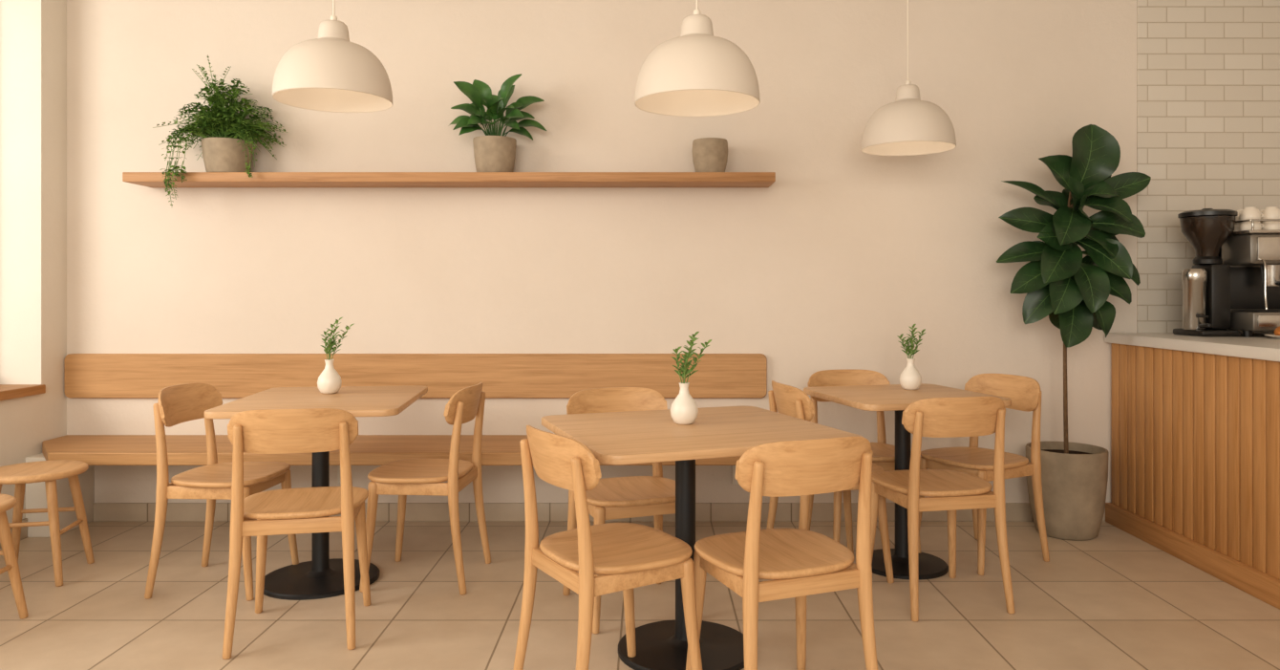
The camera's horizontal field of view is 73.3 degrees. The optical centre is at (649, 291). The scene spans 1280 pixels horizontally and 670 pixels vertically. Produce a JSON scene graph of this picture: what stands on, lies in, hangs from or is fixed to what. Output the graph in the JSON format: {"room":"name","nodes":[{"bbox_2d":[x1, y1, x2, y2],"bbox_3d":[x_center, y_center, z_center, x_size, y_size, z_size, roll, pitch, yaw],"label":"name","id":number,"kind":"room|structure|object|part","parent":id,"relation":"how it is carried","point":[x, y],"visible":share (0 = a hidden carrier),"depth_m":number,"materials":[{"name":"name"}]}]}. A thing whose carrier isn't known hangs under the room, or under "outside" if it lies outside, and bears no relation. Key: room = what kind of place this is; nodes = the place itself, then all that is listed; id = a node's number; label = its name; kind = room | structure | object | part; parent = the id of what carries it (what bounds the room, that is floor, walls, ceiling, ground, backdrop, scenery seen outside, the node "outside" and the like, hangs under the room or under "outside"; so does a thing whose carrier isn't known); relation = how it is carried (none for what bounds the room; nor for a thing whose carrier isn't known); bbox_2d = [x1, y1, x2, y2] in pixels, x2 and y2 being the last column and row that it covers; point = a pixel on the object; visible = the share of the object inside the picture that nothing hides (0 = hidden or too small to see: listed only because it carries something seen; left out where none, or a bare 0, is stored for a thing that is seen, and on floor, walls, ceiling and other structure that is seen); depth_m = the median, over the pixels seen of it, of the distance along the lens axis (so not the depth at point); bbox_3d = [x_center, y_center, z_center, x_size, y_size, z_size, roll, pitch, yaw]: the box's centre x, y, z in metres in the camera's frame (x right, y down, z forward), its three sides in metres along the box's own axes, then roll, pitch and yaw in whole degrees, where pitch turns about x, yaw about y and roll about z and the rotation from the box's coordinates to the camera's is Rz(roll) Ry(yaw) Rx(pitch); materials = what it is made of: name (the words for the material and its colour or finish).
{"room":"cafe","nodes":[
{"label":"cafe","id":0,"kind":"room"},
{"bbox_2d":[0,0,66,522],"bbox_3d":[-3.200,-0.325,1.150,0.300,3.050,6.700,0,0,0],"label":"wall","id":1,"kind":"structure","parent":0,"point":[32,32],"depth_m":4.31,"materials":[{"name":"white paint"}]},
{"bbox_2d":[0,517,27,547],"bbox_3d":[-3.043,1.153,1.000,0.014,0.095,6.400,0,0,0],"label":"baseboard","id":2,"kind":"structure","parent":1,"relation":"attached to","point":[24,529],"depth_m":4.17,"materials":[{"name":"wood"}]},
{"bbox_2d":[0,384,45,400],"bbox_3d":[-3.188,0.487,2.605,0.325,0.045,3.410,0,0,0],"label":"window ledge","id":3,"kind":"object","parent":1,"relation":"attached to","point":[7,391],"visible":1,"depth_m":4.17,"materials":[{"name":"brown wood"}]},
{"bbox_2d":[25,452,94,536],"bbox_3d":[-2.978,1.005,4.350,0.145,0.390,0.300,0,0,0],"label":"plinth","id":4,"kind":"object","parent":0,"point":[35,492],"depth_m":4.24,"materials":[{"name":"beige paint"}]},
{"bbox_2d":[200,137,253,171],"bbox_3d":[-2.146,-0.676,4.370,0.238,0.172,0.238,0,0,0],"label":"pot","id":5,"kind":"object","parent":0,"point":[219,154],"depth_m":4.28,"materials":[{"name":"ceramic"}]},
{"bbox_2d":[42,353,767,484],"bbox_3d":[-1.220,0.662,4.250,3.660,0.675,0.500,0,0,0],"label":"bench","id":6,"kind":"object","parent":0,"point":[86,375],"depth_m":4.47,"materials":[{"name":"brown wood"}]},
{"bbox_3d":[-1.225,0.780,4.250,3.650,0.060,0.500,0,0,0],"label":"seat","id":7,"kind":"part","parent":6,"relation":"part of","materials":[{"name":"brown wood"}]},
{"bbox_3d":[-1.218,0.440,4.485,3.655,0.230,0.030,0,0,0],"label":"backrest","id":8,"kind":"part","parent":6,"relation":"part of","materials":[{"name":"brown wood"}]},
{"bbox_2d":[472,135,516,171],"bbox_3d":[-0.786,-0.681,4.370,0.218,0.183,0.218,0,0,0],"label":"pot","id":9,"kind":"object","parent":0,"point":[491,153],"depth_m":4.28,"materials":[{"name":"ceramic"}]},
{"bbox_2d":[66,0,1136,502],"bbox_3d":[0.375,-0.325,4.600,7.450,3.050,0.200,0,0,0],"label":"wall","id":10,"kind":"structure","parent":0,"point":[822,266],"depth_m":4.50,"materials":[{"name":"paint"}]},
{"bbox_2d":[122,171,775,187],"bbox_3d":[-0.992,-0.567,4.375,3.230,0.047,0.250,0,0,0],"label":"wall shelf","id":11,"kind":"object","parent":10,"relation":"attached to","point":[145,179],"visible":1,"depth_m":4.25,"materials":[{"name":"brown wood"}]},
{"bbox_2d":[152,54,287,205],"bbox_3d":[-2.145,-0.804,4.330,0.569,0.788,0.318,0,0,0],"label":"potted fern","id":12,"kind":"object","parent":11,"relation":"on","point":[224,146],"visible":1,"depth_m":4.30,"materials":[{"name":"green plant"}]},
{"bbox_2d":[448,73,546,171],"bbox_3d":[-0.781,-0.836,4.341,0.510,0.492,0.276,0,0,0],"label":"potted plant","id":13,"kind":"object","parent":11,"relation":"on","point":[493,152],"visible":0.98,"depth_m":4.30,"materials":[{"name":"plant"}]},
{"bbox_2d":[692,137,727,171],"bbox_3d":[0.308,-0.678,4.370,0.184,0.176,0.184,0,0,0],"label":"stone pot","id":14,"kind":"object","parent":11,"relation":"on","point":[709,154],"visible":0.84,"depth_m":4.30,"materials":[{"name":"stone"}]},
{"bbox_2d":[92,502,1105,521],"bbox_3d":[-0.242,1.153,4.493,5.325,0.095,0.014,0,0,0],"label":"baseboard","id":15,"kind":"structure","parent":10,"relation":"attached to","point":[101,511],"depth_m":4.49,"materials":[{"name":"tile"}]},
{"bbox_2d":[0,520,1279,669],"bbox_3d":[0.375,1.250,1.250,7.450,0.100,6.900,0,0,0],"label":"floor","id":16,"kind":"structure","parent":0,"point":[1114,599],"depth_m":3.21,"materials":[{"name":"tile"}]},
{"bbox_2d":[0,492,28,618],"bbox_3d":[-2.440,0.973,3.000,0.374,0.458,0.374,0,0,-5],"label":"round stool","id":17,"kind":"object","parent":16,"relation":"on","point":[8,501],"visible":1,"depth_m":3.12,"materials":[{"name":"brown wood"}]},
{"bbox_3d":[-2.440,0.759,3.000,0.374,0.031,0.374,0,0,-5],"label":"seat","id":18,"kind":"part","parent":17,"relation":"part of","materials":[{"name":"brown wood"}]},
{"bbox_2d":[0,459,94,586],"bbox_3d":[-2.585,0.973,3.620,0.374,0.458,0.374,0,0,-12],"label":"round stool","id":19,"kind":"object","parent":16,"relation":"on","point":[49,472],"visible":0.96,"depth_m":3.62,"materials":[{"name":"brown wood"}]},
{"bbox_3d":[-2.730,0.985,3.714,0.108,0.433,0.037,0,0,33],"label":"leg","id":20,"kind":"part","parent":19,"relation":"part of","materials":[{"name":"brown wood"}]},
{"bbox_3d":[-2.585,0.759,3.620,0.374,0.031,0.374,0,0,-12],"label":"seat","id":21,"kind":"part","parent":19,"relation":"part of","materials":[{"name":"brown wood"}]},
{"bbox_3d":[-2.440,0.985,3.526,0.108,0.433,0.037,0,0,33],"label":"leg","id":22,"kind":"part","parent":19,"relation":"part of","materials":[{"name":"brown wood"}]},
{"bbox_3d":[-2.491,0.985,3.765,0.037,0.433,0.108,0,0,33],"label":"leg","id":23,"kind":"part","parent":19,"relation":"part of","materials":[{"name":"brown wood"}]},
{"bbox_2d":[144,383,298,600],"bbox_3d":[-1.747,0.795,3.551,0.440,0.814,0.429,0,0,3],"label":"dining chair","id":24,"kind":"object","parent":16,"relation":"on","point":[179,403],"visible":0.84,"depth_m":3.46,"materials":[{"name":"brown wood"}]},
{"bbox_3d":[-1.936,0.820,3.380,0.080,0.762,0.056,0,0,3],"label":"leg","id":25,"kind":"part","parent":24,"relation":"part of","materials":[{"name":"brown wood"}]},
{"bbox_3d":[-1.923,0.464,3.560,0.088,0.152,0.414,0,0,3],"label":"backrest","id":26,"kind":"part","parent":24,"relation":"part of","materials":[{"name":"brown wood"}]},
{"bbox_3d":[-1.917,0.820,3.740,0.080,0.762,0.056,0,0,3],"label":"leg","id":27,"kind":"part","parent":24,"relation":"part of","materials":[{"name":"brown wood"}]},
{"bbox_3d":[-1.725,0.754,3.550,0.396,0.024,0.429,0,0,3],"label":"seat","id":28,"kind":"part","parent":24,"relation":"part of","materials":[{"name":"brown wood"}]},
{"bbox_3d":[-1.577,0.983,3.362,0.079,0.437,0.042,0,0,41],"label":"leg","id":29,"kind":"part","parent":24,"relation":"part of","materials":[{"name":"brown wood"}]},
{"bbox_3d":[-1.558,0.983,3.721,0.079,0.437,0.042,0,0,-35],"label":"leg","id":30,"kind":"part","parent":24,"relation":"part of","materials":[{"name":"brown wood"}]},
{"bbox_2d":[222,407,370,659],"bbox_3d":[-1.232,0.795,3.053,0.429,0.814,0.440,0,0,-11],"label":"dining chair","id":31,"kind":"object","parent":16,"relation":"on","point":[263,514],"visible":1,"depth_m":2.89,"materials":[{"name":"brown wood"}]},
{"bbox_3d":[-1.374,0.820,2.842,0.056,0.762,0.080,0,0,-11],"label":"leg","id":32,"kind":"part","parent":31,"relation":"part of","materials":[{"name":"brown wood"}]},
{"bbox_3d":[-1.443,0.983,3.196,0.079,0.437,0.042,0,0,41],"label":"leg","id":33,"kind":"part","parent":31,"relation":"part of","materials":[{"name":"brown wood"}]},
{"bbox_3d":[-1.198,0.464,2.880,0.414,0.152,0.088,0,0,-11],"label":"backrest","id":34,"kind":"part","parent":31,"relation":"part of","materials":[{"name":"brown wood"}]},
{"bbox_3d":[-1.236,0.754,3.075,0.429,0.024,0.396,0,0,-11],"label":"seat","id":35,"kind":"part","parent":31,"relation":"part of","materials":[{"name":"brown wood"}]},
{"bbox_3d":[-1.021,0.820,2.911,0.056,0.762,0.080,0,0,-11],"label":"leg","id":36,"kind":"part","parent":31,"relation":"part of","materials":[{"name":"brown wood"}]},
{"bbox_3d":[-1.089,0.983,3.264,0.042,0.437,0.079,0,0,27],"label":"leg","id":37,"kind":"part","parent":31,"relation":"part of","materials":[{"name":"brown wood"}]},
{"bbox_2d":[204,384,427,599],"bbox_3d":[-1.370,0.825,3.670,0.720,0.750,0.850,0,0,-6],"label":"cafe table","id":38,"kind":"object","parent":16,"relation":"on","point":[322,576],"visible":0.82,"depth_m":3.55,"materials":[{"name":"brown wood"}]},
{"bbox_2d":[317,317,353,393],"bbox_3d":[-1.396,0.281,3.796,0.142,0.337,0.106,0,0,16],"label":"bud vase","id":39,"kind":"object","parent":38,"relation":"on","point":[329,381],"visible":1,"depth_m":3.78,"materials":[{"name":"ceramic"}]},
{"bbox_2d":[359,381,490,595],"bbox_3d":[-0.933,0.795,3.619,0.440,0.814,0.429,0,0,4],"label":"dining chair","id":40,"kind":"object","parent":16,"relation":"on","point":[416,476],"visible":0.95,"depth_m":3.46,"materials":[{"name":"brown wood"}]},
{"bbox_3d":[-1.125,0.983,3.452,0.079,0.437,0.042,0,0,-34],"label":"leg","id":41,"kind":"part","parent":40,"relation":"part of","materials":[{"name":"brown wood"}]},
{"bbox_3d":[-1.100,0.983,3.811,0.079,0.437,0.042,0,0,42],"label":"leg","id":42,"kind":"part","parent":40,"relation":"part of","materials":[{"name":"brown wood"}]},
{"bbox_3d":[-0.955,0.754,3.620,0.396,0.024,0.429,0,0,4],"label":"seat","id":43,"kind":"part","parent":40,"relation":"part of","materials":[{"name":"brown wood"}]},
{"bbox_3d":[-0.766,0.820,3.427,0.080,0.762,0.056,0,0,4],"label":"leg","id":44,"kind":"part","parent":40,"relation":"part of","materials":[{"name":"brown wood"}]},
{"bbox_3d":[-0.757,0.464,3.607,0.088,0.152,0.414,0,0,4],"label":"backrest","id":45,"kind":"part","parent":40,"relation":"part of","materials":[{"name":"brown wood"}]},
{"bbox_3d":[-0.741,0.820,3.786,0.080,0.762,0.056,0,0,4],"label":"leg","id":46,"kind":"part","parent":40,"relation":"part of","materials":[{"name":"brown wood"}]},
{"bbox_2d":[512,425,702,669],"bbox_3d":[-0.125,0.795,2.521,0.440,0.814,0.429,0,0,-32],"label":"dining chair","id":47,"kind":"object","parent":16,"relation":"on","point":[628,556],"visible":0.98,"depth_m":2.44,"materials":[{"name":"brown wood"}]},
{"bbox_3d":[-0.373,0.820,2.578,0.080,0.762,0.056,0,0,-32],"label":"leg","id":48,"kind":"part","parent":47,"relation":"part of","materials":[{"name":"brown wood"}]},
{"bbox_3d":[-0.274,0.464,2.428,0.088,0.152,0.414,0,0,-32],"label":"backrest","id":49,"kind":"part","parent":47,"relation":"part of","materials":[{"name":"brown wood"}]},
{"bbox_3d":[-0.182,0.820,2.273,0.080,0.762,0.056,0,0,-32],"label":"leg","id":50,"kind":"part","parent":47,"relation":"part of","materials":[{"name":"brown wood"}]},
{"bbox_3d":[-0.106,0.754,2.533,0.396,0.024,0.429,0,0,-32],"label":"seat","id":51,"kind":"part","parent":47,"relation":"part of","materials":[{"name":"brown wood"}]},
{"bbox_3d":[-0.067,0.983,2.769,0.042,0.437,0.079,0,0,20],"label":"leg","id":52,"kind":"part","parent":47,"relation":"part of","materials":[{"name":"brown wood"}]},
{"bbox_3d":[0.123,0.983,2.464,0.079,0.437,0.042,0,0,6],"label":"leg","id":53,"kind":"part","parent":47,"relation":"part of","materials":[{"name":"brown wood"}]},
{"bbox_2d":[562,386,675,634],"bbox_3d":[-0.076,0.795,3.276,0.429,0.814,0.440,0,0,-20],"label":"dining chair","id":54,"kind":"object","parent":16,"relation":"on","point":[630,496],"visible":0.41,"depth_m":3.35,"materials":[{"name":"brown wood"}]},
{"bbox_3d":[-0.307,0.820,3.384,0.056,0.762,0.080,0,0,-20],"label":"leg","id":55,"kind":"part","parent":54,"relation":"part of","materials":[{"name":"brown wood"}]},
{"bbox_3d":[-0.183,0.983,3.045,0.042,0.437,0.079,0,0,18],"label":"leg","id":56,"kind":"part","parent":54,"relation":"part of","materials":[{"name":"brown wood"}]},
{"bbox_3d":[-0.136,0.464,3.442,0.414,0.152,0.088,0,0,-20],"label":"backrest","id":57,"kind":"part","parent":54,"relation":"part of","materials":[{"name":"brown wood"}]},
{"bbox_3d":[-0.068,0.754,3.255,0.429,0.024,0.396,0,0,-20],"label":"seat","id":58,"kind":"part","parent":54,"relation":"part of","materials":[{"name":"brown wood"}]},
{"bbox_3d":[0.032,0.820,3.507,0.056,0.762,0.080,0,0,-20],"label":"leg","id":59,"kind":"part","parent":54,"relation":"part of","materials":[{"name":"brown wood"}]},
{"bbox_2d":[541,405,863,669],"bbox_3d":[0.140,0.825,2.880,0.860,0.750,0.820,0,0,-20],"label":"cafe table","id":60,"kind":"object","parent":16,"relation":"on","point":[647,436],"visible":0.76,"depth_m":2.82,"materials":[{"name":"brown wood"}]},
{"bbox_2d":[670,331,711,424],"bbox_3d":[0.137,0.293,2.928,0.135,0.313,0.102,0,0,16],"label":"bud vase","id":61,"kind":"object","parent":60,"relation":"on","point":[684,410],"visible":1,"depth_m":2.91,"materials":[{"name":"ceramic"}]},
{"bbox_2d":[685,435,878,669],"bbox_3d":[0.371,0.795,2.464,0.429,0.814,0.440,0,0,-21],"label":"dining chair","id":62,"kind":"object","parent":16,"relation":"on","point":[801,563],"visible":0.98,"depth_m":2.32,"materials":[{"name":"brown wood"}]},
{"bbox_3d":[0.139,0.983,2.568,0.079,0.437,0.042,0,0,31],"label":"leg","id":63,"kind":"part","parent":62,"relation":"part of","materials":[{"name":"brown wood"}]},
{"bbox_3d":[0.268,0.820,2.231,0.056,0.762,0.080,0,0,-21],"label":"leg","id":64,"kind":"part","parent":62,"relation":"part of","materials":[{"name":"brown wood"}]},
{"bbox_3d":[0.363,0.754,2.485,0.429,0.024,0.396,0,0,-21],"label":"seat","id":65,"kind":"part","parent":62,"relation":"part of","materials":[{"name":"brown wood"}]},
{"bbox_3d":[0.474,0.983,2.696,0.042,0.437,0.079,0,0,17],"label":"leg","id":66,"kind":"part","parent":62,"relation":"part of","materials":[{"name":"brown wood"}]},
{"bbox_3d":[0.434,0.464,2.300,0.414,0.152,0.088,0,0,-21],"label":"backrest","id":67,"kind":"part","parent":62,"relation":"part of","materials":[{"name":"brown wood"}]},
{"bbox_3d":[0.604,0.820,2.360,0.056,0.762,0.080,0,0,-21],"label":"leg","id":68,"kind":"part","parent":62,"relation":"part of","materials":[{"name":"brown wood"}]},
{"bbox_2d":[766,380,894,583],"bbox_3d":[0.758,0.795,3.697,0.440,0.814,0.429,0,0,-11],"label":"dining chair","id":69,"kind":"object","parent":16,"relation":"on","point":[789,400],"visible":0.48,"depth_m":3.55,"materials":[{"name":"brown wood"}]},
{"bbox_3d":[0.547,0.820,3.839,0.080,0.762,0.056,0,0,-11],"label":"leg","id":70,"kind":"part","parent":69,"relation":"part of","materials":[{"name":"brown wood"}]},
{"bbox_3d":[0.585,0.464,3.663,0.088,0.152,0.414,0,0,-11],"label":"backrest","id":71,"kind":"part","parent":69,"relation":"part of","materials":[{"name":"brown wood"}]},
{"bbox_3d":[0.616,0.820,3.486,0.080,0.762,0.056,0,0,-11],"label":"leg","id":72,"kind":"part","parent":69,"relation":"part of","materials":[{"name":"brown wood"}]},
{"bbox_3d":[0.901,0.983,3.908,0.042,0.437,0.079,0,0,41],"label":"leg","id":73,"kind":"part","parent":69,"relation":"part of","materials":[{"name":"brown wood"}]},
{"bbox_3d":[0.780,0.754,3.701,0.396,0.024,0.429,0,0,-11],"label":"seat","id":74,"kind":"part","parent":69,"relation":"part of","materials":[{"name":"brown wood"}]},
{"bbox_3d":[0.969,0.983,3.554,0.079,0.437,0.042,0,0,27],"label":"leg","id":75,"kind":"part","parent":69,"relation":"part of","materials":[{"name":"brown wood"}]},
{"bbox_2d":[807,368,921,553],"bbox_3d":[0.998,0.795,4.067,0.429,0.814,0.440,0,0,-8],"label":"dining chair","id":76,"kind":"object","parent":16,"relation":"on","point":[884,453],"visible":0.33,"depth_m":4.22,"materials":[{"name":"brown wood"}]},
{"bbox_3d":[0.794,0.820,4.220,0.056,0.762,0.080,0,0,-8],"label":"leg","id":77,"kind":"part","parent":76,"relation":"part of","materials":[{"name":"brown wood"}]},
{"bbox_3d":[0.845,0.983,3.864,0.042,0.437,0.079,0,0,30],"label":"leg","id":78,"kind":"part","parent":76,"relation":"part of","materials":[{"name":"brown wood"}]},
{"bbox_3d":[0.973,0.464,4.241,0.414,0.152,0.088,0,0,-8],"label":"backrest","id":79,"kind":"part","parent":76,"relation":"part of","materials":[{"name":"brown wood"}]},
{"bbox_3d":[1.151,0.820,4.270,0.056,0.762,0.080,0,0,-8],"label":"leg","id":80,"kind":"part","parent":76,"relation":"part of","materials":[{"name":"brown wood"}]},
{"bbox_3d":[1.001,0.754,4.045,0.429,0.024,0.396,0,0,-8],"label":"seat","id":81,"kind":"part","parent":76,"relation":"part of","materials":[{"name":"brown wood"}]},
{"bbox_3d":[1.201,0.983,3.914,0.079,0.437,0.042,0,0,44],"label":"leg","id":82,"kind":"part","parent":76,"relation":"part of","materials":[{"name":"brown wood"}]},
{"bbox_2d":[803,383,1011,579],"bbox_3d":[1.120,0.825,3.820,0.690,0.750,0.660,0,0,-14],"label":"cafe table","id":83,"kind":"object","parent":16,"relation":"on","point":[884,396],"visible":0.7,"depth_m":3.74,"materials":[{"name":"brown wood"}]},
{"bbox_2d":[896,323,925,389],"bbox_3d":[1.210,0.299,3.947,0.133,0.302,0.106,0,0,0],"label":"bud vase","id":84,"kind":"object","parent":83,"relation":"on","point":[910,378],"visible":1,"depth_m":3.93,"materials":[{"name":"ceramic"}]},
{"bbox_2d":[871,396,1015,621],"bbox_3d":[1.118,0.795,3.373,0.429,0.814,0.440,0,0,-11],"label":"dining chair","id":85,"kind":"object","parent":16,"relation":"on","point":[944,489],"visible":0.97,"depth_m":3.21,"materials":[{"name":"brown wood"}]},
{"bbox_3d":[0.907,0.983,3.516,0.079,0.437,0.042,0,0,41],"label":"leg","id":86,"kind":"part","parent":85,"relation":"part of","materials":[{"name":"brown wood"}]},
{"bbox_3d":[0.976,0.820,3.162,0.056,0.762,0.080,0,0,-11],"label":"leg","id":87,"kind":"part","parent":85,"relation":"part of","materials":[{"name":"brown wood"}]},
{"bbox_3d":[1.114,0.754,3.395,0.429,0.024,0.396,0,0,-11],"label":"seat","id":88,"kind":"part","parent":85,"relation":"part of","materials":[{"name":"brown wood"}]},
{"bbox_3d":[1.260,0.983,3.584,0.042,0.437,0.079,0,0,27],"label":"leg","id":89,"kind":"part","parent":85,"relation":"part of","materials":[{"name":"brown wood"}]},
{"bbox_3d":[1.152,0.464,3.200,0.414,0.152,0.088,0,0,-11],"label":"backrest","id":90,"kind":"part","parent":85,"relation":"part of","materials":[{"name":"brown wood"}]},
{"bbox_3d":[1.329,0.820,3.231,0.056,0.762,0.080,0,0,-11],"label":"leg","id":91,"kind":"part","parent":85,"relation":"part of","materials":[{"name":"brown wood"}]},
{"bbox_2d":[918,373,1049,575],"bbox_3d":[1.495,0.795,3.908,0.440,0.814,0.429,0,0,-27],"label":"dining chair","id":92,"kind":"object","parent":16,"relation":"on","point":[1024,393],"visible":0.78,"depth_m":3.83,"materials":[{"name":"brown wood"}]},
{"bbox_3d":[1.253,0.983,3.986,0.079,0.437,0.042,0,0,11],"label":"leg","id":93,"kind":"part","parent":92,"relation":"part of","materials":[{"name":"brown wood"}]},
{"bbox_3d":[1.574,0.820,4.150,0.080,0.762,0.056,0,0,-27],"label":"leg","id":94,"kind":"part","parent":92,"relation":"part of","materials":[{"name":"brown wood"}]},
{"bbox_3d":[1.476,0.754,3.898,0.396,0.024,0.429,0,0,-27],"label":"seat","id":95,"kind":"part","parent":92,"relation":"part of","materials":[{"name":"brown wood"}]},
{"bbox_3d":[1.417,0.983,3.666,0.042,0.437,0.079,0,0,25],"label":"leg","id":96,"kind":"part","parent":92,"relation":"part of","materials":[{"name":"brown wood"}]},
{"bbox_3d":[1.652,0.464,3.988,0.088,0.152,0.414,0,0,-27],"label":"backrest","id":97,"kind":"part","parent":92,"relation":"part of","materials":[{"name":"brown wood"}]},
{"bbox_3d":[1.738,0.820,3.829,0.080,0.762,0.056,0,0,-27],"label":"leg","id":98,"kind":"part","parent":92,"relation":"part of","materials":[{"name":"brown wood"}]},
{"bbox_2d":[996,124,1151,540],"bbox_3d":[2.086,0.190,4.265,0.753,2.020,0.382,0,0,0],"label":"fiddle leaf fig","id":99,"kind":"object","parent":16,"relation":"on","point":[1073,289],"visible":0.99,"depth_m":4.17,"materials":[{"name":"plant"}]},
{"bbox_2d":[1104,332,1279,609],"bbox_3d":[2.845,0.708,2.624,0.950,0.985,3.728,0,0,0],"label":"counter","id":100,"kind":"object","parent":16,"relation":"on","point":[1196,419],"depth_m":3.75,"materials":[{"name":"brown wood"}]},
{"bbox_2d":[1104,332,1279,362],"bbox_3d":[2.845,0.240,2.623,0.950,0.050,3.726,0,0,0],"label":"countertop","id":101,"kind":"structure","parent":100,"relation":"on","point":[1260,346],"depth_m":3.80,"materials":[{"name":"white stone"}]},
{"bbox_2d":[1173,208,1240,336],"bbox_3d":[2.721,-0.095,4.186,0.251,0.620,0.273,0,0,0],"label":"coffee grinder","id":102,"kind":"object","parent":100,"relation":"on","point":[1206,285],"visible":1,"depth_m":4.13,"materials":[{"name":"black plastic"}]},
{"bbox_2d":[1218,218,1279,337],"bbox_3d":[3.155,-0.062,4.172,0.700,0.555,0.526,0,0,0],"label":"espresso machine","id":103,"kind":"object","parent":100,"relation":"on","point":[1252,255],"visible":0.74,"depth_m":4.09,"materials":[{"name":"black metal"}]},
{"bbox_2d":[1233,206,1279,231],"bbox_3d":[3.045,-0.347,4.240,0.424,0.116,0.308,0,0,0],"label":"stacked cups","id":104,"kind":"object","parent":103,"relation":"on","point":[1250,212],"visible":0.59,"depth_m":4.10,"materials":[{"name":"ceramic"}]},
{"bbox_2d":[1264,325,1279,339],"bbox_3d":[2.900,0.187,3.900,0.184,0.061,0.184,0,0,0],"label":"plate","id":105,"kind":"object","parent":100,"relation":"on","point":[1276,334],"visible":1,"depth_m":3.90,"materials":[{"name":"ceramic"}]},
{"bbox_3d":[2.900,0.206,3.900,0.184,0.017,0.184,0,0,0],"label":"plate","id":106,"kind":"part","parent":105,"relation":"part of","materials":[{"name":"ceramic"}]},
{"bbox_2d":[1025,441,1109,540],"bbox_3d":[2.070,0.988,4.270,0.372,0.425,0.372,0,0,0],"label":"planter","id":107,"kind":"object","parent":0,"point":[1075,475],"depth_m":4.13,"materials":[{"name":"concrete"}]},
{"bbox_2d":[1136,0,1279,332],"bbox_3d":[3.225,-0.775,4.494,1.350,2.150,0.012,0,0,0],"label":"tiled wall","id":108,"kind":"structure","parent":0,"point":[1208,71],"depth_m":4.49,"materials":[{"name":"tile"}]},
{"bbox_3d":[0.375,-1.900,1.250,7.450,0.100,6.900,0,0,0],"label":"ceiling","id":109,"kind":"structure","parent":0,"visible":0},
{"bbox_2d":[272,0,392,112],"bbox_3d":[-1.168,-1.276,3.180,0.420,1.147,0.420,0,0,0],"label":"pendant lamp","id":110,"kind":"object","parent":109,"relation":"hanging from","point":[329,72],"visible":1,"depth_m":3.06,"materials":[{"name":"ceramic"}]},
{"bbox_3d":[-1.168,-0.839,3.180,0.420,0.272,0.420,0,0,0],"label":"lamp shade","id":111,"kind":"part","parent":110,"relation":"part of","materials":[{"name":"ceramic"}]},
{"bbox_3d":[-1.168,-1.410,3.180,0.024,0.840,0.024,0,0,0],"label":"cord","id":112,"kind":"part","parent":110,"relation":"part of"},
{"bbox_2d":[634,0,760,116],"bbox_3d":[0.159,-1.239,2.885,0.420,1.222,0.420,0,0,0],"label":"pendant lamp","id":113,"kind":"object","parent":109,"relation":"hanging from","point":[695,73],"visible":1,"depth_m":2.76,"materials":[{"name":"ceramic"}]},
{"bbox_3d":[0.159,-1.373,2.885,0.024,0.915,0.024,0,0,0],"label":"cord","id":114,"kind":"part","parent":113,"relation":"part of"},
{"bbox_2d":[861,0,956,155],"bbox_3d":[1.196,-1.255,3.980,0.420,1.190,0.420,0,0,0],"label":"pendant lamp","id":115,"kind":"object","parent":109,"relation":"hanging from","point":[909,125],"visible":1,"depth_m":3.85,"materials":[{"name":"ceramic"}]},
{"bbox_3d":[1.196,-1.389,3.980,0.024,0.883,0.024,0,0,0],"label":"cord","id":116,"kind":"part","parent":115,"relation":"part of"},
{"bbox_3d":[1.196,-0.809,3.980,0.420,0.294,0.420,0,0,0],"label":"lamp shade","id":117,"kind":"part","parent":115,"relation":"part of","materials":[{"name":"ceramic"}]},
{"bbox_3d":[1.196,-0.796,3.980,0.420,0.272,0.420,0,0,0],"label":"lamp shade","id":118,"kind":"part","parent":115,"relation":"part of","materials":[{"name":"ceramic"}]}
]}

